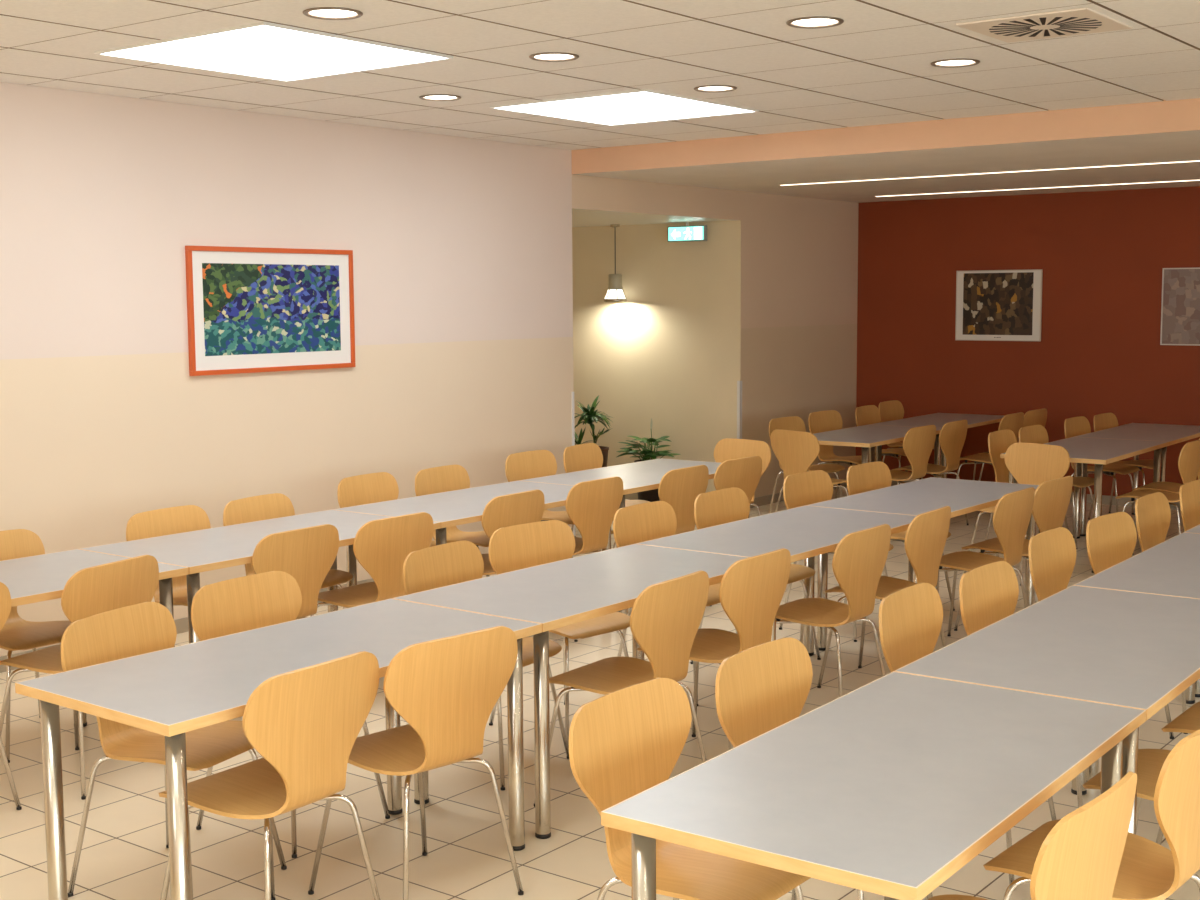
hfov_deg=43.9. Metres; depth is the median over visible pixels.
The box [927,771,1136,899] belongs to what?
chair
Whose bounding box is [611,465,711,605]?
chair
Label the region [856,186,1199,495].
wall
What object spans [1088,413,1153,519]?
chair
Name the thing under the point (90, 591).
chair
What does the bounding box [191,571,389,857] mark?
chair
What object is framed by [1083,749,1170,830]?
chair
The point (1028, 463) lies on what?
chair
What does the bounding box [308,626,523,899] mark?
chair
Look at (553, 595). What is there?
dining table
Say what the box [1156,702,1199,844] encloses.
chair
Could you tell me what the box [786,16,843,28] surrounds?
recessed light
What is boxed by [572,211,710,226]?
ceiling
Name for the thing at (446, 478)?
chair
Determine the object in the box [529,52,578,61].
recessed light
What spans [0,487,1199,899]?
floor
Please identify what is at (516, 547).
chair
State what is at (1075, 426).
chair
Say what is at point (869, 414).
chair
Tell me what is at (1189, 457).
chair
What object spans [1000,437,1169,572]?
dining table
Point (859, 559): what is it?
chair
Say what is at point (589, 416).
dracaena
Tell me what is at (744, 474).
chair
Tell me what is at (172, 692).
dining table
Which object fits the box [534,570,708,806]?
chair
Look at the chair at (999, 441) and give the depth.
10.33 m
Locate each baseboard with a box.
[0,536,575,672]
[625,493,637,499]
[750,479,846,507]
[891,481,1180,509]
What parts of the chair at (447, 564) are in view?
backrest, leg, seat, leg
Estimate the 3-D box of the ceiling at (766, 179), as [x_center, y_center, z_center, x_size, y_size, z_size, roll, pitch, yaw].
[5.338,-2.000,8.915,10.500,0.390,3.990,4,7,37]
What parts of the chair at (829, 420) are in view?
backrest, leg, leg, seat, mounting plate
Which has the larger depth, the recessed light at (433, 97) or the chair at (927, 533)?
the recessed light at (433, 97)
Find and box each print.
[202,263,340,355]
[955,269,1042,340]
[1160,268,1199,345]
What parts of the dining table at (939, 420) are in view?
leg, leg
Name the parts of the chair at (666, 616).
leg, seat, backrest, leg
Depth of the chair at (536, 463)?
9.15 m
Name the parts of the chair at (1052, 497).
leg, seat, leg, backrest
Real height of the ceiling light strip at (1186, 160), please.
0.008 m
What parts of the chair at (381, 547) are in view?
leg, seat, backrest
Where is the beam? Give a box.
[571,98,1199,175]
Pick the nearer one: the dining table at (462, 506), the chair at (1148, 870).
the chair at (1148, 870)
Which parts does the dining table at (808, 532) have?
leg, leg, leg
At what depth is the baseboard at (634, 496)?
12.99 m
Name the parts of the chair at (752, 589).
seat, leg, leg, backrest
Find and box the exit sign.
[668,222,706,241]
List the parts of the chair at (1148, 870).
leg, seat, backrest, leg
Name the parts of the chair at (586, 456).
backrest, seat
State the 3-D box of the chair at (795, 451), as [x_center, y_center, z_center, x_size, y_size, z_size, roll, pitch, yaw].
[1.529,0.255,10.652,0.471,0.820,0.482,-5,7,-37]
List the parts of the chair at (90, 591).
leg, seat, leg, leg, backrest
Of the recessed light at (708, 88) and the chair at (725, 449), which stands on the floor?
the chair at (725, 449)
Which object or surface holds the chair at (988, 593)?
on the floor
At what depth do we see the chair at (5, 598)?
5.14 m
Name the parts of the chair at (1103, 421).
leg, backrest, leg, seat, leg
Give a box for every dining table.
[0,549,188,727]
[15,599,541,899]
[81,510,440,643]
[332,481,610,607]
[392,544,748,838]
[519,458,748,613]
[601,671,1145,899]
[636,505,916,655]
[806,477,1038,650]
[813,425,941,477]
[869,413,1003,477]
[894,585,1199,899]
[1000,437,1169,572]
[1074,423,1199,535]
[1074,532,1199,780]
[1185,525,1199,696]
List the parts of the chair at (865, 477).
backrest, seat, leg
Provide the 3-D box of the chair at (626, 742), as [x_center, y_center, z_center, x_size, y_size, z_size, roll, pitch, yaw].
[0.234,0.996,3.486,0.471,0.820,0.482,4,7,37]
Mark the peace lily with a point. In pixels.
(650, 495)
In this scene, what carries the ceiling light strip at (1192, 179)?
attached to the ceiling at (766, 179)
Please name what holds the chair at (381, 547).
on the floor
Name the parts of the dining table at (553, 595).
leg, leg, leg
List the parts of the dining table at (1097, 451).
leg, leg, leg, leg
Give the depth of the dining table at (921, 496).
7.61 m
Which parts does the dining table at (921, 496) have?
leg, leg, leg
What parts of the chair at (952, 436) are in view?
seat, backrest, leg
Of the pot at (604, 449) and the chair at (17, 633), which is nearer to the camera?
the chair at (17, 633)
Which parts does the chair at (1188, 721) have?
leg, seat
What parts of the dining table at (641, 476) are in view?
leg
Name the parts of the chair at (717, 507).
leg, backrest, seat, leg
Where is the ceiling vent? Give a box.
[956,7,1132,42]
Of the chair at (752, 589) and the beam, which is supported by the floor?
the chair at (752, 589)
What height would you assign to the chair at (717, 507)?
0.820 m
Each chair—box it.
[0,529,70,762]
[0,555,158,799]
[0,582,21,809]
[61,602,286,899]
[126,505,210,605]
[159,651,379,899]
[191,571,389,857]
[223,493,352,608]
[252,524,338,619]
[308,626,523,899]
[310,512,433,615]
[337,472,435,608]
[403,541,568,790]
[415,465,489,547]
[481,489,544,576]
[489,520,629,745]
[505,450,600,550]
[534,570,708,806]
[563,443,648,550]
[565,476,623,641]
[569,678,810,899]
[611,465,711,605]
[613,501,737,705]
[637,548,790,749]
[690,488,820,663]
[695,456,761,524]
[714,438,770,515]
[715,637,932,899]
[768,416,844,513]
[771,429,848,511]
[776,524,890,696]
[779,470,893,641]
[808,410,861,498]
[817,506,950,687]
[844,461,954,610]
[855,405,919,483]
[878,400,933,478]
[879,583,1056,884]
[890,425,935,483]
[892,420,968,524]
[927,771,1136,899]
[938,487,1034,636]
[954,476,1072,630]
[956,412,1023,483]
[959,561,1082,807]
[964,443,1069,585]
[978,409,1046,480]
[983,729,1199,899]
[984,429,1068,551]
[1019,425,1093,548]
[1028,527,1173,738]
[1064,416,1138,511]
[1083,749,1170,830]
[1086,512,1187,733]
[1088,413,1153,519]
[1115,439,1199,554]
[1132,438,1199,523]
[1135,492,1170,551]
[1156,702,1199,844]
[1179,480,1199,530]
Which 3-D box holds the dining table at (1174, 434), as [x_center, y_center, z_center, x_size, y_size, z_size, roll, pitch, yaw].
[4.130,0.225,11.221,0.680,0.730,1.408,4,7,36]
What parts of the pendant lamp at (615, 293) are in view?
lamp shade, cord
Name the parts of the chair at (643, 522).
leg, backrest, leg, seat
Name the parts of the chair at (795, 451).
leg, backrest, seat, leg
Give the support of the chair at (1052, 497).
on the floor
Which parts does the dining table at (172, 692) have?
leg, leg, leg, leg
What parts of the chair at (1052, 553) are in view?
backrest, leg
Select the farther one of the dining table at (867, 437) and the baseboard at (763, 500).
the baseboard at (763, 500)
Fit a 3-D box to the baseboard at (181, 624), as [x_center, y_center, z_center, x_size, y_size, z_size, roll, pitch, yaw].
[-3.877,1.165,5.760,0.012,0.075,12.210,4,7,37]
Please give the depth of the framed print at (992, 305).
12.94 m
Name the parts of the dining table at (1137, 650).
leg, leg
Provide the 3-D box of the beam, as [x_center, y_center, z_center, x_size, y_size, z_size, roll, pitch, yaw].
[4.053,-1.820,7.238,10.500,0.390,0.250,4,7,37]
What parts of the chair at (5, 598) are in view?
backrest, leg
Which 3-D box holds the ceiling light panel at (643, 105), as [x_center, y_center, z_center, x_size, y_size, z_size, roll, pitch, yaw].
[0.142,-1.839,8.032,1.014,0.010,1.069,4,7,37]
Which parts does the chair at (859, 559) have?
leg, leg, seat, leg, backrest, leg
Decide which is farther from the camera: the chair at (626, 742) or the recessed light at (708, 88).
the recessed light at (708, 88)
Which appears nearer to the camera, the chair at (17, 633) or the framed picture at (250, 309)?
the chair at (17, 633)
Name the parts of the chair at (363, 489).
backrest, seat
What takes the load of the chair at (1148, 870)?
on the floor
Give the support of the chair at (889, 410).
on the floor
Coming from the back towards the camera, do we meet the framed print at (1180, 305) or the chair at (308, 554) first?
the framed print at (1180, 305)
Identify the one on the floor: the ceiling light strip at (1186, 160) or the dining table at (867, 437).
the dining table at (867, 437)
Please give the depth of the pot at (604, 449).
12.65 m
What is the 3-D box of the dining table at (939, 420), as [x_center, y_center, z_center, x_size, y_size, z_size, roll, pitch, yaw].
[2.845,0.116,12.369,0.680,0.730,1.408,4,7,35]
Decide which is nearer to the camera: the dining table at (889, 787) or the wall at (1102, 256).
the dining table at (889, 787)
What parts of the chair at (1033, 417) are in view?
leg, backrest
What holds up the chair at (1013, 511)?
on the floor
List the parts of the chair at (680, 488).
backrest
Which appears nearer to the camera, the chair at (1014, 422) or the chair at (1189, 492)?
the chair at (1189, 492)
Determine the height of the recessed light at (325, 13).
0.051 m
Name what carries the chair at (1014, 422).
on the floor
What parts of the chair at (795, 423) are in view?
leg, backrest, seat, leg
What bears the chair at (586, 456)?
on the floor
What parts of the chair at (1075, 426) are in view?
backrest, mounting plate, seat, leg, leg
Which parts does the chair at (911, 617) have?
backrest, leg, leg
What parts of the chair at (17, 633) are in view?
leg, backrest, seat, leg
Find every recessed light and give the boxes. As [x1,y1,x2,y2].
[303,7,362,19]
[419,94,460,100]
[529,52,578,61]
[694,85,736,91]
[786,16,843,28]
[931,59,979,67]
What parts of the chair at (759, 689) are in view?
backrest, leg, leg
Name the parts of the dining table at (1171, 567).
leg, leg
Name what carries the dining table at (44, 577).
on the floor
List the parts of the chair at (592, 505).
seat, backrest, leg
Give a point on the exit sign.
(687, 233)
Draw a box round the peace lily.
[616,418,679,501]
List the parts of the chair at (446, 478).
backrest, seat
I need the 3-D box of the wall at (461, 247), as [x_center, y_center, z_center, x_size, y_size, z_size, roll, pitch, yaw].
[-2.746,-0.467,7.272,0.200,3.000,16.650,4,7,37]
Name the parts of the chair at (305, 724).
leg, seat, leg, leg, backrest, leg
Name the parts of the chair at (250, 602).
leg, backrest, leg, leg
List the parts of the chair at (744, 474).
backrest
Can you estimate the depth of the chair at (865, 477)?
8.37 m
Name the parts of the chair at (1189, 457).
leg, seat, leg, backrest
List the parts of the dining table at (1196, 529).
leg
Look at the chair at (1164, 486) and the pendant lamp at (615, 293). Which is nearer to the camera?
the chair at (1164, 486)
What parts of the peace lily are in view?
stem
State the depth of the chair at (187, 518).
6.75 m
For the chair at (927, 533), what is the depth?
6.60 m
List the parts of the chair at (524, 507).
seat, backrest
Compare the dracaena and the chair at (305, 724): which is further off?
the dracaena
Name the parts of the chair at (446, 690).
leg, leg, seat, leg, backrest, leg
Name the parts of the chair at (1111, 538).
backrest, leg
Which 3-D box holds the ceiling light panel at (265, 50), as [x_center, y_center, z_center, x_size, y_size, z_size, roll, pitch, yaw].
[-1.344,-1.640,6.189,1.049,0.010,1.019,4,7,37]
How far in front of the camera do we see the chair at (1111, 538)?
6.37 m
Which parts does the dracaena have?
stem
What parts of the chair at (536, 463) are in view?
backrest, seat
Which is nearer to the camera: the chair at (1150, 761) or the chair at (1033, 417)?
the chair at (1150, 761)
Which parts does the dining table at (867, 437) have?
leg, leg, leg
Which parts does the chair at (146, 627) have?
leg, backrest, leg, seat, leg, leg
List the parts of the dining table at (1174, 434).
leg, leg, leg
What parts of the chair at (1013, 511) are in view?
leg, leg, seat, backrest, leg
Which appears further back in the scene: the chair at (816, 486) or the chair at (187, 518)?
the chair at (816, 486)
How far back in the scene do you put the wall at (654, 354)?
12.74 m
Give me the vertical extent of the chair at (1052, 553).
0.820 m
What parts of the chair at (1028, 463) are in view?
leg, seat, leg, backrest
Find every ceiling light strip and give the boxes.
[779,160,1199,185]
[875,179,1199,196]
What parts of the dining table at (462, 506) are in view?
leg, leg, leg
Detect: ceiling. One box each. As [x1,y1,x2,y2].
[0,0,1199,149]
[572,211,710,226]
[594,135,1199,202]
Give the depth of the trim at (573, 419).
10.50 m
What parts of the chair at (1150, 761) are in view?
seat, leg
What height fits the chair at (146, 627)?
0.820 m
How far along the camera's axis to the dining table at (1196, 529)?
6.52 m
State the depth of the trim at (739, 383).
12.25 m
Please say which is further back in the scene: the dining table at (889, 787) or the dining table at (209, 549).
the dining table at (209, 549)
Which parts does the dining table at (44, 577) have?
leg, leg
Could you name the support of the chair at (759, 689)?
on the floor
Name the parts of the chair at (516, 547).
leg, backrest, leg, leg, seat, leg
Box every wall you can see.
[0,82,857,656]
[572,221,719,492]
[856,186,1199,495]
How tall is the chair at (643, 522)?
0.820 m
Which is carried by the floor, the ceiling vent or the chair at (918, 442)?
the chair at (918, 442)
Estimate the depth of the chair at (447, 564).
5.67 m
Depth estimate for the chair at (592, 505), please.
7.75 m
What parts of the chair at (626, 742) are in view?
leg, backrest, seat, leg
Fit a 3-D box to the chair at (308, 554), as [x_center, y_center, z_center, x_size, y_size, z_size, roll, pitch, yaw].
[-1.410,0.719,6.305,0.471,0.820,0.482,4,7,35]
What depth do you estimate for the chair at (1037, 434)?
10.62 m
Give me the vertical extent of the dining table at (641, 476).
0.730 m
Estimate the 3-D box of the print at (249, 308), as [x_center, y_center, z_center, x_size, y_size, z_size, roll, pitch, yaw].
[-1.808,-0.785,8.285,0.001,0.492,0.972,4,7,37]
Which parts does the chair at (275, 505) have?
backrest, seat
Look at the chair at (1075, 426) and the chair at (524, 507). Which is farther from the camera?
the chair at (1075, 426)
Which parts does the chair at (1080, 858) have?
seat, backrest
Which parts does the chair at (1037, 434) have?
backrest, leg, seat, leg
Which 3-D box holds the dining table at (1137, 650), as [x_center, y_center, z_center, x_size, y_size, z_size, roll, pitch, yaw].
[1.522,0.926,4.533,0.680,0.730,1.480,4,7,36]
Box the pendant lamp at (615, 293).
[604,224,626,301]
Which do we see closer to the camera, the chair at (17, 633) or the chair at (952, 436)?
the chair at (17, 633)
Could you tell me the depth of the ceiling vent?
5.60 m
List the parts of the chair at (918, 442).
seat, backrest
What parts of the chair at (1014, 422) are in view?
leg, leg, seat, backrest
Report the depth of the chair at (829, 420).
12.21 m
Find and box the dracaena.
[574,396,612,466]
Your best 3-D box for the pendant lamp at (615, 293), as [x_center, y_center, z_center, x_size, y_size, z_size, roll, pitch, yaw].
[0.130,-1.594,12.718,0.194,0.655,0.194,4,7,37]
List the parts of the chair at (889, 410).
backrest, seat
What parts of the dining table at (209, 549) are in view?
leg, leg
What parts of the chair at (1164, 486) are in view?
seat, backrest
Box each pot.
[599,446,608,466]
[634,459,659,501]
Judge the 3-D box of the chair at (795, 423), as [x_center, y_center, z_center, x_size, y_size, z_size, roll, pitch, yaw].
[1.605,0.166,11.515,0.471,0.820,0.482,5,8,42]
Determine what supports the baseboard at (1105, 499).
attached to the wall at (1102, 256)
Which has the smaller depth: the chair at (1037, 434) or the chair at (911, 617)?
the chair at (911, 617)
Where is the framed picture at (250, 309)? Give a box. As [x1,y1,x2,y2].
[185,246,355,375]
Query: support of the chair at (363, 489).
on the floor
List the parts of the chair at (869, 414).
backrest, seat, mounting plate, leg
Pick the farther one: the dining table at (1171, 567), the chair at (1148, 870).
the dining table at (1171, 567)
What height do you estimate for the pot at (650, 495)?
0.400 m
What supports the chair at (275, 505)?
on the floor
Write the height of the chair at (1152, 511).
0.820 m
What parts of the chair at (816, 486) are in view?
leg, backrest, leg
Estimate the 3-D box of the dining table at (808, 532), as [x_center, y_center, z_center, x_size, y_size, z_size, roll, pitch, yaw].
[0.852,0.716,6.631,0.680,0.730,1.406,4,7,38]
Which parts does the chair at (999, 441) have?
leg, backrest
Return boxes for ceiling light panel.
[95,22,452,81]
[490,89,758,125]
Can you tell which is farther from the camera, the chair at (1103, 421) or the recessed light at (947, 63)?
the chair at (1103, 421)
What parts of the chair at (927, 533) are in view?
leg, leg, seat, backrest, leg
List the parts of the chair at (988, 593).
backrest, leg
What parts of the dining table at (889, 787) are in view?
leg, leg, leg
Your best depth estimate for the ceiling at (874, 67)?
6.44 m
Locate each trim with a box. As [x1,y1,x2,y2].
[572,392,574,534]
[737,381,741,438]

